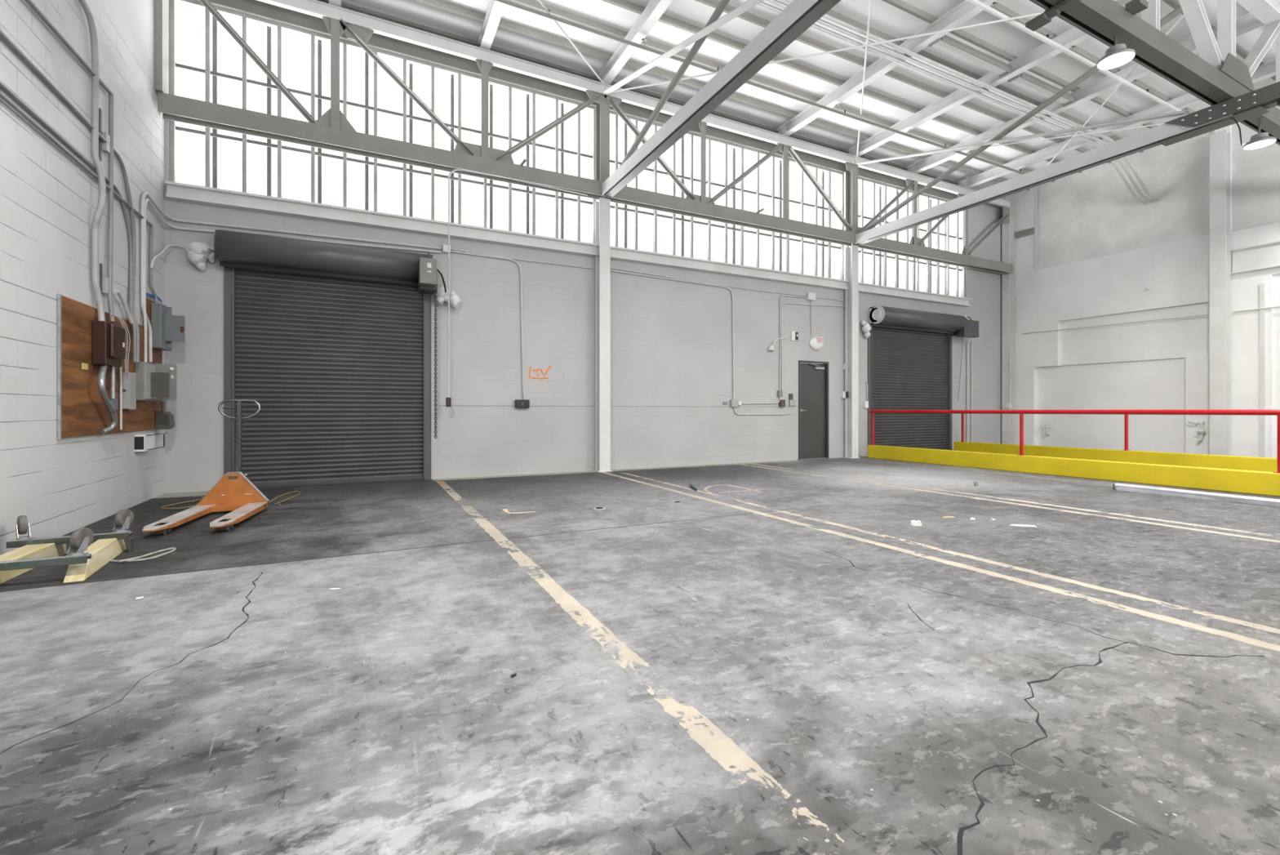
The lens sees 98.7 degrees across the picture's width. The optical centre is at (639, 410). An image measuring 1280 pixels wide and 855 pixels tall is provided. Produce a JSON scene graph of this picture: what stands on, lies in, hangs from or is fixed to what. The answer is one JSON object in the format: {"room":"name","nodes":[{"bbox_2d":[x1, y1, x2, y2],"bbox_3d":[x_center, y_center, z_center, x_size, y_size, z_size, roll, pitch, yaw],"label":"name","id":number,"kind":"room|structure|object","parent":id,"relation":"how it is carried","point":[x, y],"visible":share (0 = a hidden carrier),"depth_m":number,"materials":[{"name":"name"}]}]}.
{"room":"empty warehouse","nodes":[
{"label":"empty warehouse","id":0,"kind":"room"},
{"bbox_2d":[0,0,164,555],"bbox_3d":[-2.007,-2.435,-1.564,0.410,6.990,19.600,0,0,-27],"label":"wall","id":1,"kind":"structure","parent":0,"point":[48,202],"depth_m":4.64,"materials":[{"name":"brick"}]},
{"bbox_2d":[0,81,136,362],"bbox_3d":[-4.536,-1.401,4.056,0.089,1.767,4.316,0,0,-27],"label":"conduit","id":2,"kind":"object","parent":1,"relation":"attached to","point":[2,86],"visible":0.94,"depth_m":5.76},
{"bbox_2d":[24,0,115,321],"bbox_3d":[-4.854,-2.014,4.702,0.076,2.294,1.749,0,0,-27],"label":"conduit","id":3,"kind":"object","parent":1,"relation":"attached to","point":[110,193],"visible":1,"depth_m":5.41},
{"bbox_2d":[110,313,130,373],"bbox_3d":[-5.218,-0.658,5.550,0.065,0.560,0.446,0,0,-27],"label":"loose wires","id":4,"kind":"object","parent":3,"relation":"attached to","point":[118,317],"visible":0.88,"depth_m":5.61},
{"bbox_2d":[0,29,139,362],"bbox_3d":[-4.543,-1.580,4.088,0.099,2.116,4.378,0,0,-27],"label":"conduit","id":5,"kind":"object","parent":1,"relation":"attached to","point":[2,35],"visible":0.95,"depth_m":5.56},
{"bbox_2d":[0,91,158,302],"bbox_3d":[-4.693,-1.729,4.356,0.063,0.954,4.992,0,0,-27],"label":"conduit","id":6,"kind":"object","parent":1,"relation":"attached to","point":[2,96],"visible":0.99,"depth_m":4.93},
{"bbox_2d":[78,0,106,320],"bbox_3d":[-4.992,-2.261,4.999,0.098,2.865,0.458,0,0,-27],"label":"conduit","id":7,"kind":"object","parent":1,"relation":"attached to","point":[98,213],"visible":0.99,"depth_m":5.11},
{"bbox_2d":[99,262,108,294],"bbox_3d":[-5.221,-1.270,5.361,0.045,0.299,0.118,0,0,-27],"label":"box","id":8,"kind":"object","parent":1,"relation":"attached to","point":[104,281],"visible":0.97,"depth_m":5.34,"materials":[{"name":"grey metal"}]},
{"bbox_2d":[98,107,117,161],"bbox_3d":[-5.263,-2.659,5.442,0.041,0.495,0.342,0,0,-27],"label":"box","id":9,"kind":"object","parent":1,"relation":"attached to","point":[105,147],"visible":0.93,"depth_m":5.31,"materials":[{"name":"grey metal"}]},
{"bbox_2d":[57,293,162,439],"bbox_3d":[-5.401,-0.530,5.711,0.027,1.540,2.550,0,0,-27],"label":"backboard","id":10,"kind":"object","parent":1,"relation":"attached to","point":[82,411],"visible":0.71,"depth_m":4.97,"materials":[{"name":"wood"}]},
{"bbox_2d":[92,320,124,366],"bbox_3d":[-5.092,-0.631,5.276,0.139,0.402,0.373,0,0,-27],"label":"box","id":11,"kind":"object","parent":10,"relation":"attached to","point":[108,338],"visible":1,"depth_m":5.16,"materials":[{"name":"brown metal"}]},
{"bbox_2d":[97,364,117,434],"bbox_3d":[-5.045,-0.104,5.171,0.114,0.662,0.434,0,0,-31],"label":"conduit","id":12,"kind":"object","parent":11,"relation":"attached to","point":[101,376],"visible":1,"depth_m":5.14,"materials":[{"name":"metal"}]},
{"bbox_2d":[110,366,115,398],"bbox_3d":[-5.191,-0.277,5.408,0.040,0.322,0.038,0,0,-27],"label":"pipe","id":13,"kind":"object","parent":11,"relation":"attached to","point":[112,368],"visible":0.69,"depth_m":5.39,"materials":[{"name":"metal"}]},
{"bbox_2d":[119,366,122,429],"bbox_3d":[-5.325,-0.215,5.630,0.019,0.827,0.041,0,0,-27],"label":"tube","id":14,"kind":"object","parent":10,"relation":"attached to","point":[120,367],"visible":0.88,"depth_m":5.63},
{"bbox_2d":[112,289,133,324],"bbox_3d":[-5.348,-1.069,5.688,0.034,0.293,0.448,0,0,-27],"label":"conduit","id":15,"kind":"object","parent":10,"relation":"attached to","point":[115,291],"visible":1,"depth_m":5.71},
{"bbox_2d":[122,371,136,409],"bbox_3d":[-5.399,-0.205,5.804,0.062,0.393,0.191,0,0,-27],"label":"electrical box","id":16,"kind":"object","parent":10,"relation":"attached to","point":[129,380],"visible":0.94,"depth_m":5.74,"materials":[{"name":"grey metal"}]},
{"bbox_2d":[134,361,176,400],"bbox_3d":[-5.523,-0.332,6.274,0.261,0.440,0.422,0,0,-27],"label":"breaker panel","id":17,"kind":"object","parent":10,"relation":"attached to","point":[157,381],"visible":0.92,"depth_m":6.25,"materials":[{"name":"grey metal"}]},
{"bbox_2d":[155,400,174,429],"bbox_3d":[-5.784,0.055,6.675,0.154,0.351,0.243,0,0,-27],"label":"switch","id":18,"kind":"object","parent":10,"relation":"attached to","point":[164,420],"visible":1,"depth_m":6.64,"materials":[{"name":"grey metal"}]},
{"bbox_2d":[151,302,185,351],"bbox_3d":[-5.739,-1.008,6.728,0.282,0.531,0.397,0,0,-27],"label":"breaker panel","id":19,"kind":"object","parent":10,"relation":"attached to","point":[166,327],"visible":1,"depth_m":6.66,"materials":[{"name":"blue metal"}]},
{"bbox_2d":[133,432,167,451],"bbox_3d":[-5.737,0.365,6.452,0.098,0.190,0.765,0,0,-27],"label":"outlet box","id":20,"kind":"object","parent":1,"relation":"attached to","point":[143,442],"visible":1,"depth_m":6.17,"materials":[{"name":"white plastic"}]},
{"bbox_2d":[164,0,1005,493],"bbox_3d":[1.952,-2.435,11.177,18.900,6.990,0.360,0,0,-27],"label":"wall","id":21,"kind":"structure","parent":0,"point":[671,340],"depth_m":9.52,"materials":[{"name":"white paint"}]},
{"bbox_2d":[185,241,215,270],"bbox_3d":[-5.691,-1.998,7.101,0.316,0.373,0.211,0,0,-27],"label":"floodlight","id":22,"kind":"object","parent":21,"relation":"attached to","point":[198,253],"visible":0.99,"depth_m":7.05,"materials":[{"name":"white paint"}]},
{"bbox_2d":[140,191,440,361],"bbox_3d":[-4.375,-1.547,7.363,3.330,1.959,0.881,0,0,-27],"label":"conduit","id":23,"kind":"object","parent":21,"relation":"attached to","point":[144,194],"visible":0.98,"depth_m":7.01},
{"bbox_2d":[142,198,440,361],"bbox_3d":[-4.371,-1.504,7.371,3.316,1.904,0.871,0,0,-27],"label":"conduit","id":24,"kind":"object","parent":21,"relation":"attached to","point":[147,200],"visible":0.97,"depth_m":6.72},
{"bbox_2d":[213,229,432,488],"bbox_3d":[-4.301,-0.635,7.705,2.612,3.389,0.470,0,0,-27],"label":"door","id":25,"kind":"structure","parent":21,"relation":"in","point":[332,341],"depth_m":7.80,"materials":[{"name":"metal"}]},
{"bbox_2d":[214,229,431,284],"bbox_3d":[-4.297,-2.105,7.676,2.570,0.449,0.415,0,0,-27],"label":"hood","id":26,"kind":"object","parent":25,"relation":"attached to","point":[233,250],"depth_m":7.50,"materials":[{"name":"metal"}]},
{"bbox_2d":[417,252,446,294],"bbox_3d":[-3.084,-2.093,8.182,0.412,0.626,0.566,0,0,-27],"label":"operator","id":27,"kind":"object","parent":25,"relation":"attached to","point":[428,266],"visible":0.98,"depth_m":7.92,"materials":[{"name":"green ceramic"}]},
{"bbox_2d":[434,291,437,438],"bbox_3d":[-3.086,-0.692,8.296,0.038,2.239,0.038,0,0,18],"label":"chain","id":28,"kind":"object","parent":27,"relation":"hanging from","point":[435,293],"visible":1,"depth_m":8.29,"materials":[{"name":"grey metal"}]},
{"bbox_2d":[164,0,599,257],"bbox_3d":[-3.410,-4.030,8.384,5.910,2.660,0.326,0,0,-27],"label":"window","id":29,"kind":"structure","parent":21,"relation":"in","point":[214,196],"depth_m":7.97,"materials":[{"name":"white metal"}]},
{"bbox_2d":[433,285,460,309],"bbox_3d":[-2.971,-1.735,8.440,0.391,0.360,0.230,0,0,-27],"label":"floodlight","id":30,"kind":"object","parent":21,"relation":"attached to","point":[442,296],"visible":0.89,"depth_m":8.40,"materials":[{"name":"white paint"}]},
{"bbox_2d":[450,249,524,399],"bbox_3d":[-2.423,-1.341,8.824,1.171,2.308,0.028,0,0,-27],"label":"conduit","id":31,"kind":"object","parent":21,"relation":"attached to","point":[455,251],"visible":1,"depth_m":9.05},
{"bbox_2d":[445,168,587,406],"bbox_3d":[-1.906,-1.872,8.792,2.276,3.637,0.070,0,0,-27],"label":"conduit","id":32,"kind":"object","parent":21,"relation":"attached to","point":[448,400],"visible":1,"depth_m":8.30,"materials":[{"name":"grey metal"}]},
{"bbox_2d":[450,248,595,268],"bbox_3d":[-1.837,-2.496,9.117,2.481,0.054,0.019,0,0,-27],"label":"conduit","id":33,"kind":"object","parent":21,"relation":"attached to","point":[451,248],"visible":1,"depth_m":9.07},
{"bbox_2d":[611,269,734,399],"bbox_3d":[0.689,-1.361,10.382,2.678,2.289,0.028,0,0,-27],"label":"conduit","id":34,"kind":"object","parent":21,"relation":"attached to","point":[623,272],"visible":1,"depth_m":10.85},
{"bbox_2d":[610,404,795,406],"bbox_3d":[1.356,-0.083,10.738,4.400,0.015,0.012,0,0,-27],"label":"trim","id":35,"kind":"structure","parent":21,"relation":"attached to","point":[611,405],"depth_m":10.58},
{"bbox_2d":[602,111,849,290],"bbox_3d":[1.969,-4.030,11.077,5.920,2.660,0.326,0,0,-27],"label":"window","id":36,"kind":"structure","parent":21,"relation":"in","point":[625,254],"depth_m":10.97,"materials":[{"name":"white metal"}]},
{"bbox_2d":[611,267,844,301],"bbox_3d":[2.085,-2.494,11.081,5.800,0.098,0.019,0,0,-27],"label":"conduit","id":37,"kind":"object","parent":21,"relation":"attached to","point":[611,268],"visible":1,"depth_m":10.81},
{"bbox_2d":[742,294,807,404],"bbox_3d":[2.871,-1.286,11.475,1.802,2.319,0.025,0,0,-27],"label":"conduit","id":38,"kind":"object","parent":21,"relation":"attached to","point":[784,295],"visible":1,"depth_m":11.50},
{"bbox_2d":[781,302,844,390],"bbox_3d":[3.808,-1.356,11.944,1.899,1.993,0.025,0,0,-27],"label":"conduit","id":39,"kind":"object","parent":21,"relation":"attached to","point":[786,302],"visible":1,"depth_m":11.53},
{"bbox_2d":[798,360,828,459],"bbox_3d":[3.766,-0.005,11.988,0.870,2.130,0.175,0,0,-27],"label":"door","id":40,"kind":"structure","parent":21,"relation":"in","point":[813,375],"depth_m":12.02,"materials":[{"name":"grey paint"}]},
{"bbox_2d":[808,336,823,350],"bbox_3d":[3.860,-1.454,11.944,0.390,0.282,0.093,0,0,-27],"label":"exit sign","id":41,"kind":"object","parent":21,"relation":"attached to","point":[816,343],"visible":1,"depth_m":11.90,"materials":[{"name":"white plastic"}]},
{"bbox_2d":[860,320,871,337],"bbox_3d":[5.162,-1.859,12.541,0.234,0.420,0.199,0,0,-27],"label":"floodlight","id":42,"kind":"object","parent":21,"relation":"attached to","point":[866,327],"visible":1,"depth_m":12.50,"materials":[{"name":"white paint"}]},
{"bbox_2d":[844,177,971,306],"bbox_3d":[6.605,-4.030,13.399,4.250,2.660,0.326,0,0,-27],"label":"window","id":43,"kind":"structure","parent":21,"relation":"in","point":[868,288],"depth_m":13.40,"materials":[{"name":"white metal"}]},
{"bbox_2d":[867,305,968,449],"bbox_3d":[6.709,-0.662,13.215,3.052,3.444,0.475,0,0,-27],"label":"door","id":44,"kind":"structure","parent":21,"relation":"in","point":[909,351],"depth_m":13.32,"materials":[{"name":"grey metal"}]},
{"bbox_2d":[872,325,947,449],"bbox_3d":[6.596,-0.490,13.405,2.840,3.020,0.033,0,0,-27],"label":"curtain","id":45,"kind":"object","parent":44,"relation":"hanging from","point":[910,366],"depth_m":13.39,"materials":[{"name":"metal"}]},
{"bbox_2d":[869,305,968,333],"bbox_3d":[6.743,-2.155,13.201,2.980,0.459,0.420,0,0,-27],"label":"hood","id":46,"kind":"object","parent":44,"relation":"attached to","point":[885,318],"depth_m":12.98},
{"bbox_2d":[952,315,978,337],"bbox_3d":[8.249,-2.138,13.961,0.592,0.568,0.391,0,0,-27],"label":"operator","id":47,"kind":"object","parent":44,"relation":"attached to","point":[971,331],"visible":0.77,"depth_m":13.79,"materials":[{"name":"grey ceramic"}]},
{"bbox_2d":[966,341,968,441],"bbox_3d":[8.524,-0.380,14.289,0.044,2.840,0.042,0,0,-27],"label":"pipe","id":48,"kind":"object","parent":21,"relation":"attached to","point":[967,342],"visible":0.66,"depth_m":14.27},
{"bbox_2d":[0,456,1279,854],"bbox_3d":[6.237,1.135,2.620,18.900,0.151,19.700,0,0,-27],"label":"floor","id":49,"kind":"structure","parent":0,"point":[771,658],"depth_m":2.21,"materials":[{"name":"concrete"}]},
{"bbox_2d":[0,508,135,583],"bbox_3d":[-3.933,0.901,3.606,0.694,0.317,1.067,0,0,-27],"label":"furniture dolly","id":50,"kind":"object","parent":49,"relation":"on","point":[33,553],"visible":1,"depth_m":3.68,"materials":[{"name":"yellow wood"}]},
{"bbox_2d":[109,546,176,562],"bbox_3d":[-3.559,1.047,3.975,0.218,0.026,0.399,0,0,27],"label":"cable loop","id":51,"kind":"object","parent":49,"relation":"on","point":[135,558],"visible":1,"depth_m":3.91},
{"bbox_2d":[142,399,269,535],"bbox_3d":[-4.078,0.470,5.274,0.620,1.181,1.480,0,0,-21],"label":"jack","id":52,"kind":"object","parent":49,"relation":"on","point":[234,491],"visible":1,"depth_m":5.68,"materials":[{"name":"orange paint"}]},
{"bbox_2d":[593,197,612,471],"bbox_3d":[-0.650,-1.300,9.583,0.260,4.720,0.250,0,0,-27],"label":"steel column","id":53,"kind":"structure","parent":49,"relation":"on","point":[602,207],"depth_m":9.51,"materials":[{"name":"metal"}]},
{"bbox_2d":[154,0,607,199],"bbox_3d":[-3.232,-4.745,8.086,6.038,2.170,0.365,0,0,-27],"label":"truss","id":54,"kind":"object","parent":53,"relation":"on","point":[332,131],"visible":0.95,"depth_m":7.83,"materials":[{"name":"grey metal"}]},
{"bbox_2d":[603,84,858,246],"bbox_3d":[2.150,-4.640,10.781,6.140,1.960,0.365,0,0,-27],"label":"truss","id":55,"kind":"object","parent":53,"relation":"on","point":[701,206],"visible":0.94,"depth_m":10.69,"materials":[{"name":"grey metal"}]},
{"bbox_2d":[595,98,609,182],"bbox_3d":[-0.650,-4.670,9.583,0.180,1.520,0.200,0,0,-27],"label":"post","id":56,"kind":"object","parent":55,"relation":"attached to","point":[602,110],"visible":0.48,"depth_m":9.51,"materials":[{"name":"grey metal"}]},
{"bbox_2d":[601,0,840,196],"bbox_3d":[2.072,-4.588,4.154,0.285,1.910,11.772,0,0,-27],"label":"roof truss","id":57,"kind":"object","parent":55,"relation":"attached to","point":[799,15],"visible":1,"depth_m":6.55,"materials":[{"name":"metal"}]},
{"bbox_2d":[537,0,604,84],"bbox_3d":[-2.056,-5.550,5.692,0.024,0.024,7.818,0,0,22],"label":"rod","id":58,"kind":"object","parent":57,"relation":"attached to","point":[540,2],"visible":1,"depth_m":8.30,"materials":[{"name":"white paint"}]},
{"bbox_2d":[856,0,871,157],"bbox_3d":[3.398,-5.550,8.211,0.028,0.028,8.084,0,0,20],"label":"rod","id":59,"kind":"object","parent":57,"relation":"attached to","point":[870,1],"visible":1,"depth_m":8.92,"materials":[{"name":"white paint"}]},
{"bbox_2d":[1025,0,1279,145],"bbox_3d":[4.616,-4.715,5.577,17.650,1.830,0.480,0,0,-27],"label":"roof truss","id":60,"kind":"object","parent":57,"relation":"attached to","point":[1215,77],"visible":0.98,"depth_m":6.49,"materials":[{"name":"metal"}]},
{"bbox_2d":[477,0,505,50],"bbox_3d":[-0.063,-5.730,3.855,0.150,0.200,10.950,0,0,-27],"label":"rafter","id":61,"kind":"object","parent":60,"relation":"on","point":[495,9],"visible":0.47,"depth_m":8.08,"materials":[{"name":"white paint"}]},
{"bbox_2d":[596,0,673,90],"bbox_3d":[1.761,-5.730,4.768,0.150,0.200,10.950,0,0,-27],"label":"rafter","id":62,"kind":"object","parent":60,"relation":"on","point":[655,9],"visible":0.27,"depth_m":8.40,"materials":[{"name":"white paint"}]},
{"bbox_2d":[613,0,1119,92],"bbox_3d":[3.398,-5.455,8.211,8.084,0.028,0.028,0,0,17],"label":"rod","id":63,"kind":"object","parent":60,"relation":"attached to","point":[1040,13],"visible":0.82,"depth_m":8.20,"materials":[{"name":"white paint"}]},
{"bbox_2d":[775,0,998,136],"bbox_3d":[5.338,-5.730,6.559,0.150,0.200,10.950,0,0,-27],"label":"rafter","id":64,"kind":"object","parent":60,"relation":"on","point":[964,11],"visible":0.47,"depth_m":9.15,"materials":[{"name":"white paint"}]},
{"bbox_2d":[493,0,1025,174],"bbox_3d":[1.908,-5.562,9.276,16.280,0.156,0.052,0,0,-27],"label":"pipe","id":65,"kind":"object","parent":64,"relation":"hanging from","point":[504,2],"visible":0.94,"depth_m":9.20,"materials":[{"name":"grey metal"}]},
{"bbox_2d":[928,35,1012,78],"bbox_3d":[5.323,-5.680,8.811,1.870,0.120,0.190,0,0,-27],"label":"strip light","id":66,"kind":"object","parent":64,"relation":"attached to","point":[946,42],"visible":0.78,"depth_m":8.76,"materials":[{"name":"white paint"}]},
{"bbox_2d":[965,0,1217,132],"bbox_3d":[3.627,-5.558,6.961,17.280,0.165,0.060,0,0,-27],"label":"pipe","id":67,"kind":"object","parent":64,"relation":"hanging from","point":[985,7],"visible":0.98,"depth_m":8.41,"materials":[{"name":"metal"}]},
{"bbox_2d":[846,0,1163,156],"bbox_3d":[7.144,-5.730,7.464,0.150,0.200,10.950,0,0,-27],"label":"rafter","id":68,"kind":"object","parent":60,"relation":"on","point":[1074,36],"visible":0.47,"depth_m":9.86,"materials":[{"name":"white paint"}]},
{"bbox_2d":[909,123,1164,157],"bbox_3d":[8.719,-5.455,10.875,7.969,0.020,0.020,0,0,18],"label":"rod","id":69,"kind":"object","parent":60,"relation":"attached to","point":[1162,123],"visible":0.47,"depth_m":11.02,"materials":[{"name":"white paint"}]},
{"bbox_2d":[905,13,1264,173],"bbox_3d":[8.888,-5.730,8.337,0.150,0.200,10.950,0,0,-27],"label":"rafter","id":70,"kind":"object","parent":60,"relation":"on","point":[1246,23],"visible":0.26,"depth_m":10.02,"materials":[{"name":"white paint"}]},
{"bbox_2d":[1007,71,1075,107],"bbox_3d":[7.125,-5.680,9.713,1.760,0.120,0.190,0,0,-27],"label":"strip light","id":71,"kind":"object","parent":70,"relation":"attached to","point":[1024,78],"visible":0.77,"depth_m":9.62,"materials":[{"name":"white paint"}]},
{"bbox_2d":[1096,36,1135,70],"bbox_3d":[4.961,-3.777,5.727,0.310,0.275,0.310,0,0,-27],"label":"light","id":72,"kind":"object","parent":60,"relation":"hanging from","point":[1117,55],"visible":1,"depth_m":5.70,"materials":[{"name":"white metal"}]},
{"bbox_2d":[1097,51,1134,69],"bbox_3d":[4.961,-3.647,5.727,0.292,0.010,0.292,0,0,-27],"label":"diffuser","id":73,"kind":"object","parent":72,"relation":"attached to","point":[1113,60],"depth_m":5.72,"materials":[{"name":"white"}]},
{"bbox_2d":[956,59,1275,188],"bbox_3d":[10.622,-5.730,9.206,0.150,0.200,10.950,0,0,-27],"label":"rafter","id":74,"kind":"object","parent":60,"relation":"on","point":[1267,70],"visible":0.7,"depth_m":11.53,"materials":[{"name":"white paint"}]},
{"bbox_2d":[1242,123,1276,150],"bbox_3d":[8.403,-3.757,7.451,0.310,0.315,0.310,0,0,-27],"label":"light","id":75,"kind":"object","parent":60,"relation":"hanging from","point":[1259,140],"visible":1,"depth_m":7.42,"materials":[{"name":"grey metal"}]},
{"bbox_2d":[1243,139,1275,149],"bbox_3d":[8.403,-3.607,7.451,0.292,0.010,0.292,0,0,-27],"label":"diffuser","id":76,"kind":"object","parent":75,"relation":"attached to","point":[1255,144],"depth_m":7.44,"materials":[{"name":"white"}]},
{"bbox_2d":[855,5,1279,244],"bbox_3d":[7.455,-4.588,6.849,0.285,1.910,11.772,0,0,-27],"label":"roof truss","id":77,"kind":"object","parent":55,"relation":"attached to","point":[1255,103],"visible":1,"depth_m":8.35,"materials":[{"name":"metal"}]},
{"bbox_2d":[867,117,1244,239],"bbox_3d":[6.377,-3.495,9.372,0.609,0.303,5.551,0,0,-27],"label":"cable","id":78,"kind":"object","parent":77,"relation":"attached to","point":[1234,119],"visible":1,"depth_m":8.06,"materials":[{"name":"black plastic"}]},
{"bbox_2d":[1014,14,1184,200],"bbox_3d":[8.690,-5.550,10.821,0.028,0.028,7.849,0,0,19],"label":"rod","id":79,"kind":"object","parent":77,"relation":"attached to","point":[1183,15],"visible":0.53,"depth_m":9.86,"materials":[{"name":"white paint"}]},
{"bbox_2d":[844,244,860,457],"bbox_3d":[4.733,-1.300,12.279,0.260,4.720,0.250,0,0,-27],"label":"steel column","id":80,"kind":"structure","parent":49,"relation":"on","point":[851,254],"depth_m":12.22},
{"bbox_2d":[852,156,1013,275],"bbox_3d":[7.353,-4.640,13.479,5.780,1.960,0.200,0,0,-27],"label":"truss","id":81,"kind":"object","parent":80,"relation":"on","point":[916,248],"visible":0.79,"depth_m":13.25,"materials":[{"name":"grey metal"}]},
{"bbox_2d":[844,168,857,230],"bbox_3d":[4.733,-4.670,12.279,0.180,1.520,0.200,0,0,-27],"label":"post","id":82,"kind":"object","parent":81,"relation":"attached to","point":[851,177],"visible":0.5,"depth_m":12.27,"materials":[{"name":"grey metal"}]},
{"bbox_2d":[1001,201,1013,444],"bbox_3d":[9.982,-2.290,14.907,0.260,6.700,0.250,0,0,-27],"label":"steel column","id":83,"kind":"structure","parent":49,"relation":"on","point":[1007,228],"depth_m":14.88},
{"bbox_2d":[867,444,1279,496],"bbox_3d":[7.786,0.917,7.098,0.160,0.285,11.720,0,0,-27],"label":"curb","id":84,"kind":"object","parent":49,"relation":"on","point":[1251,482],"visible":1,"depth_m":8.37,"materials":[{"name":"paint"}]},
{"bbox_2d":[869,408,1279,472],"bbox_3d":[7.788,0.382,7.093,0.100,0.786,11.711,0,0,-27],"label":"rail","id":85,"kind":"object","parent":84,"relation":"on","point":[1242,411],"visible":1,"depth_m":8.57,"materials":[{"name":"metal"}]},
{"bbox_2d":[954,440,1277,471],"bbox_3d":[10.518,0.917,8.477,0.160,0.285,11.740,0,0,-27],"label":"curb","id":86,"kind":"object","parent":49,"relation":"on","point":[1220,461],"visible":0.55,"depth_m":10.45,"materials":[{"name":"paint"}]},
{"bbox_2d":[960,413,1130,450],"bbox_3d":[10.547,0.382,8.419,0.100,0.786,11.611,0,0,-27],"label":"rail","id":87,"kind":"object","parent":86,"relation":"on","point":[1126,416],"visible":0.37,"depth_m":10.64,"materials":[{"name":"metal"}]},
{"bbox_2d":[1112,482,1279,506],"bbox_3d":[6.896,1.018,6.280,0.148,0.084,2.460,0,0,-24],"label":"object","id":88,"kind":"object","parent":49,"relation":"on","point":[1122,486],"visible":1,"depth_m":6.59,"materials":[{"name":"white metal"}]},
{"bbox_2d":[1209,129,1231,455],"bbox_3d":[11.835,-2.290,11.205,0.260,6.700,0.250,0,0,-27],"label":"steel column","id":89,"kind":"structure","parent":49,"relation":"on","point":[1220,142],"depth_m":11.16,"materials":[{"name":"metal"}]},
{"bbox_2d":[347,0,1275,187],"bbox_3d":[6.192,-5.980,2.709,18.900,0.100,19.900,0,0,-27],"label":"ceiling","id":90,"kind":"structure","parent":0,"point":[886,18],"depth_m":9.28,"materials":[{"name":"metal"}]},
{"bbox_2d":[413,0,1029,190],"bbox_3d":[2.252,-5.882,10.533,18.020,0.094,0.044,0,0,-27],"label":"roof purlin","id":91,"kind":"structure","parent":90,"relation":"attached to","point":[441,4],"depth_m":9.40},
{"bbox_2d":[507,0,1054,182],"bbox_3d":[2.519,-5.882,10.000,18.020,0.094,0.044,0,0,-27],"label":"roof purlin","id":92,"kind":"structure","parent":90,"relation":"attached to","point":[532,4],"depth_m":9.37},
{"bbox_2d":[600,0,1082,173],"bbox_3d":[2.786,-5.882,9.467,18.020,0.094,0.044,0,0,-27],"label":"roof purlin","id":93,"kind":"structure","parent":90,"relation":"attached to","point":[624,4],"depth_m":9.52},
{"bbox_2d":[694,0,1111,163],"bbox_3d":[3.053,-5.882,8.934,18.020,0.094,0.044,0,0,-27],"label":"roof purlin","id":94,"kind":"structure","parent":90,"relation":"attached to","point":[747,16],"depth_m":9.55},
{"bbox_2d":[826,9,1143,152],"bbox_3d":[3.320,-5.882,8.402,18.020,0.094,0.044,0,0,-27],"label":"roof purlin","id":95,"kind":"structure","parent":90,"relation":"attached to","point":[832,13],"depth_m":9.33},
{"bbox_2d":[881,0,1157,128],"bbox_3d":[3.586,-5.882,7.869,18.020,0.094,0.044,0,0,-27],"label":"roof purlin","id":96,"kind":"structure","parent":90,"relation":"attached to","point":[900,4],"depth_m":8.96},
{"bbox_2d":[990,3,1195,114],"bbox_3d":[3.853,-5.882,7.336,18.020,0.094,0.044,0,0,-27],"label":"roof purlin","id":97,"kind":"structure","parent":90,"relation":"attached to","point":[1001,8],"depth_m":9.00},
{"bbox_2d":[1163,0,1275,81],"bbox_3d":[4.387,-5.882,6.270,18.020,0.094,0.044,0,0,-27],"label":"roof purlin","id":98,"kind":"structure","parent":90,"relation":"attached to","point":[1174,4],"depth_m":8.90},
{"bbox_2d":[1005,106,1279,457],"bbox_3d":[14.441,-2.435,6.672,0.300,6.990,19.600,0,0,-27],"label":"wall","id":99,"kind":"structure","parent":0,"point":[1096,242],"depth_m":12.51,"materials":[{"name":"paint"}]},
{"bbox_2d":[745,0,1146,204],"bbox_3d":[3.351,-5.138,8.399,18.074,0.971,0.073,0,0,-27],"label":"conduit","id":100,"kind":"object","parent":99,"relation":"attached to","point":[762,4],"visible":0.73,"depth_m":9.33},
{"bbox_2d":[764,0,1152,203],"bbox_3d":[3.400,-5.138,8.301,18.074,0.971,0.073,0,0,-27],"label":"conduit","id":101,"kind":"object","parent":99,"relation":"attached to","point":[775,2],"visible":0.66,"depth_m":9.27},
{"bbox_2d":[781,0,1159,201],"bbox_3d":[3.449,-5.138,8.203,18.074,0.971,0.073,0,0,-27],"label":"conduit","id":102,"kind":"object","parent":99,"relation":"attached to","point":[825,16],"visible":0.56,"depth_m":9.26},
{"bbox_2d":[1034,186,1037,270],"bbox_3d":[10.389,-4.800,14.407,0.020,2.240,0.060,0,0,-27],"label":"wall angle","id":103,"kind":"structure","parent":99,"relation":"attached to","point":[1035,187],"depth_m":14.39,"materials":[{"name":"white paint"}]},
{"bbox_2d":[1022,314,1209,333],"bbox_3d":[11.063,-2.020,13.039,0.024,0.084,3.690,0,0,-27],"label":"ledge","id":104,"kind":"object","parent":99,"relation":"attached to","point":[1203,314],"visible":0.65,"depth_m":12.74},
{"bbox_2d":[1111,346,1146,360],"bbox_3d":[11.329,-1.320,12.747,0.006,0.280,0.650,0,0,-27],"label":"wall patch","id":105,"kind":"structure","parent":99,"relation":"attached to","point":[1140,352],"depth_m":12.74,"materials":[{"name":"white paint"}]},
{"bbox_2d":[1230,240,1279,274],"bbox_3d":[13.452,-3.001,8.179,0.120,0.482,6.580,0,0,-27],"label":"wall girt","id":106,"kind":"structure","parent":99,"relation":"attached to","point":[1264,255],"depth_m":10.83,"materials":[{"name":"white paint"}]},
{"bbox_2d":[1259,283,1265,457],"bbox_3d":[12.205,-0.715,10.770,0.030,3.550,0.070,0,0,-27],"label":"strip","id":107,"kind":"object","parent":99,"relation":"attached to","point":[1262,286],"visible":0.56,"depth_m":10.76,"materials":[{"name":"white paint"}]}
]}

